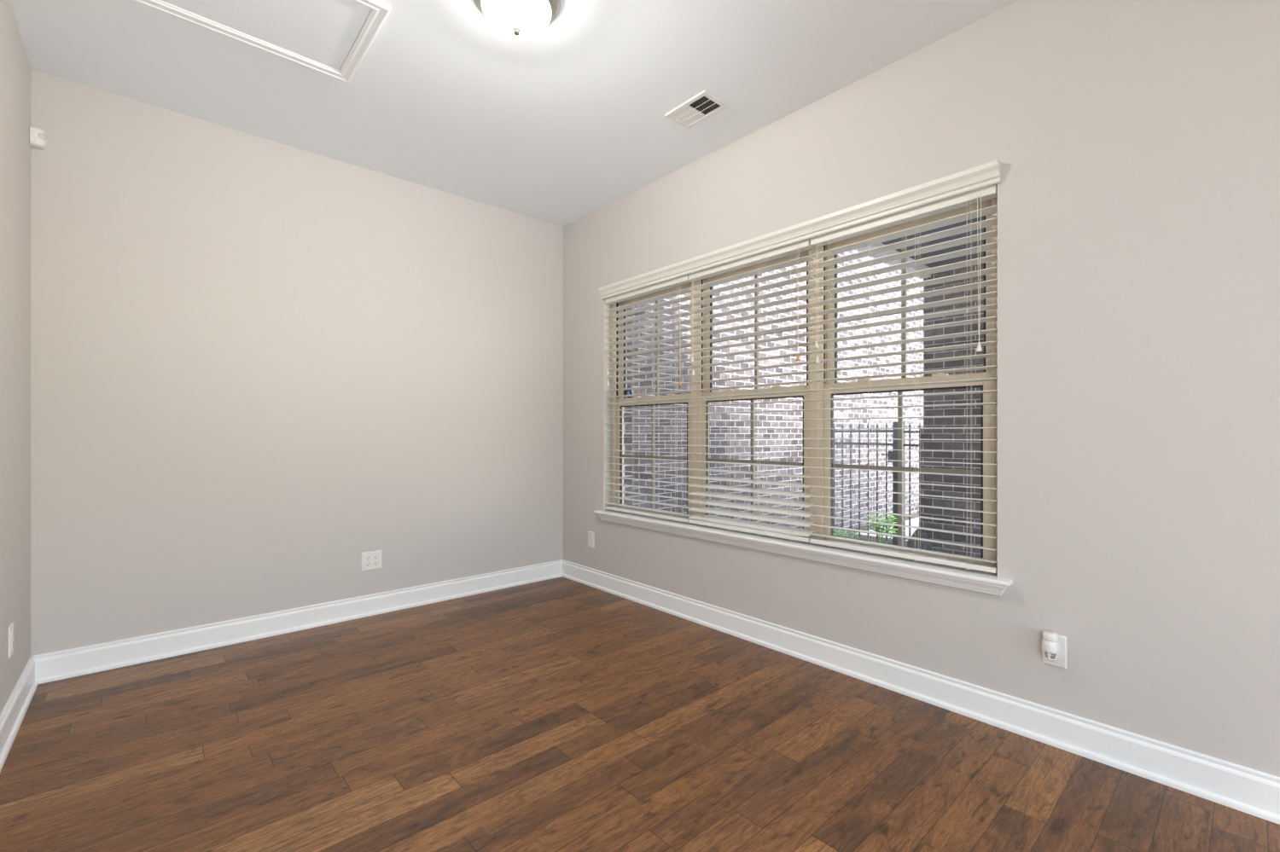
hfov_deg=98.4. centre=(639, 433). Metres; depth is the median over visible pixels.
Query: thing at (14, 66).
wall
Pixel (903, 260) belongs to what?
grille
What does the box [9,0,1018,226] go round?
ceiling
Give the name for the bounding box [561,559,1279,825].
baseboard
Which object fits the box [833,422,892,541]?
fence panel
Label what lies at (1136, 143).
wall
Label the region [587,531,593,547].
wall outlet
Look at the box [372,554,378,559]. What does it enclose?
receptacle
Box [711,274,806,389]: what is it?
grille
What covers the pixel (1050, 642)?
air freshener
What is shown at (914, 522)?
path
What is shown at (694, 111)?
ceiling vent
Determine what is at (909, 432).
fence panel
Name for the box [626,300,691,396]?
grille
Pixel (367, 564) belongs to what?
receptacle
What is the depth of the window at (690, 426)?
3.81 m
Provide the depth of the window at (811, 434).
3.10 m
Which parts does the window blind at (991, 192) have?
ladder cord, ladder cord, rail, head rail, ladder cord, ladder cord, lift cord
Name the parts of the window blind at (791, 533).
tilt cord, tilt cord, ladder cord, ladder cord, head rail, rail, ladder cord, ladder cord, lift cord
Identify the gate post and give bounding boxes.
[892,421,905,545]
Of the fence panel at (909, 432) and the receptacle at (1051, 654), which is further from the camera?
the fence panel at (909, 432)
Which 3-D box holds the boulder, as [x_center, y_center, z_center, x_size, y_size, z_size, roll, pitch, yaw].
[2.701,1.091,5.320,0.246,0.369,0.193,0,0,-42]
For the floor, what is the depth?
1.93 m
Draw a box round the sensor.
[29,126,46,149]
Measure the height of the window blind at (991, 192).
1.516 m
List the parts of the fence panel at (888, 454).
rail, rail, rail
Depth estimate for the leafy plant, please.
7.07 m
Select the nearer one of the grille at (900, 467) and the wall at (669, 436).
the grille at (900, 467)
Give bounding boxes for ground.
[833,513,919,546]
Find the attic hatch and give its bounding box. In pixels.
[133,0,390,82]
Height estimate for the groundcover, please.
0.146 m
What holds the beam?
attached to the ceiling at (974, 256)
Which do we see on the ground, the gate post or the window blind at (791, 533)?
the gate post
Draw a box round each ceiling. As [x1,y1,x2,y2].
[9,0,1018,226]
[881,215,983,267]
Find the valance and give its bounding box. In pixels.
[598,159,1000,299]
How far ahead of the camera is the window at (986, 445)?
2.49 m
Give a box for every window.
[611,281,695,517]
[695,247,815,538]
[815,197,997,573]
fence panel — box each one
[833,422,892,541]
[903,422,921,540]
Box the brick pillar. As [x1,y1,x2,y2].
[920,256,983,558]
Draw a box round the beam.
[855,243,930,279]
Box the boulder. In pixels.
[907,529,931,551]
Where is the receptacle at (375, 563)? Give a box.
[372,561,378,566]
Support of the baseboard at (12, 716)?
attached to the wall at (14, 66)
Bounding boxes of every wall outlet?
[8,622,14,658]
[360,550,381,571]
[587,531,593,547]
[1042,635,1066,669]
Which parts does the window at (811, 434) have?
sash, sash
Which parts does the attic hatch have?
panel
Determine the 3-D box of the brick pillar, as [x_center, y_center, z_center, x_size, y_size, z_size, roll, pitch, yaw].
[3.371,-0.223,5.288,0.650,2.800,1.070,0,0,-42]
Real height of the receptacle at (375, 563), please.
0.027 m
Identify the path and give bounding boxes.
[855,517,919,541]
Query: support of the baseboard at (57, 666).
attached to the wall at (260, 367)
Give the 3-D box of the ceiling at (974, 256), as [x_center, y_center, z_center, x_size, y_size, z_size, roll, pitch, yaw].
[3.630,-1.703,2.805,3.720,0.160,5.070,0,0,-42]
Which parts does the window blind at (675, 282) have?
tilt cord, ladder cord, ladder cord, head rail, rail, ladder cord, lift cord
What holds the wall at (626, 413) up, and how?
on the ground
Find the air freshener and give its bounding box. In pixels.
[1041,631,1058,660]
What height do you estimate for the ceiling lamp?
0.150 m
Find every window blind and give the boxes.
[605,274,692,523]
[688,238,814,542]
[809,184,997,573]
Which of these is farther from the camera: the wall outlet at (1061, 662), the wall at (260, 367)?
the wall at (260, 367)
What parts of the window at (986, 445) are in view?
sash, sash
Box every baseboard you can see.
[0,656,38,772]
[32,559,562,684]
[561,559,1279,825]
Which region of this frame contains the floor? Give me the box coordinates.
[0,576,1279,851]
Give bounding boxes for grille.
[621,405,686,509]
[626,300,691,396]
[707,400,802,522]
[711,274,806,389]
[832,391,980,546]
[836,236,983,378]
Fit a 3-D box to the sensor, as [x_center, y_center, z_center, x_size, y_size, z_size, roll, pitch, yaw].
[-2.676,-1.314,2.456,0.050,0.079,0.050,0,0,-42]
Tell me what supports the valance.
attached to the wall at (1136, 143)
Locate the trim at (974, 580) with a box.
[593,510,1012,596]
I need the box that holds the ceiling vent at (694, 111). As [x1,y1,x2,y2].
[664,90,728,128]
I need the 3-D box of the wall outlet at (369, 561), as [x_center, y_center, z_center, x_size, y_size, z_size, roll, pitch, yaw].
[-1.652,0.785,3.399,0.116,0.114,0.008,0,0,-42]
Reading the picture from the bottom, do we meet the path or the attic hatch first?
the path
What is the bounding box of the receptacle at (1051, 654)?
[1049,653,1059,661]
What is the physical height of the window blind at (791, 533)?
1.516 m
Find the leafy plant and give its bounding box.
[864,514,906,544]
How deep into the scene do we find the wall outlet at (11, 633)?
2.07 m
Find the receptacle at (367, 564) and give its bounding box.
[365,562,370,567]
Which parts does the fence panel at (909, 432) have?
rail, rail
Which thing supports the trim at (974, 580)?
attached to the wall at (1136, 143)
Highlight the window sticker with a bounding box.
[625,386,631,397]
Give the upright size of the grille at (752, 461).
0.711 m
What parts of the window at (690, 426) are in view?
sash, sash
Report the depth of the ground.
7.87 m
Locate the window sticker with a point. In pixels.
(627, 392)
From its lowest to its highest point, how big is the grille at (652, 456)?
0.711 m
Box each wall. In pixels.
[0,0,30,715]
[30,69,563,656]
[563,0,1279,777]
[623,307,632,506]
[632,249,923,532]
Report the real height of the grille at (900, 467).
0.711 m
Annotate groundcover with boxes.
[833,529,860,540]
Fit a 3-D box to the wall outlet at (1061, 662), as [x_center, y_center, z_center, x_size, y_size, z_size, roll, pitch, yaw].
[1.489,0.780,1.983,0.008,0.114,0.070,0,0,-42]
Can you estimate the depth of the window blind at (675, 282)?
3.60 m
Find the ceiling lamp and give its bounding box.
[473,0,560,35]

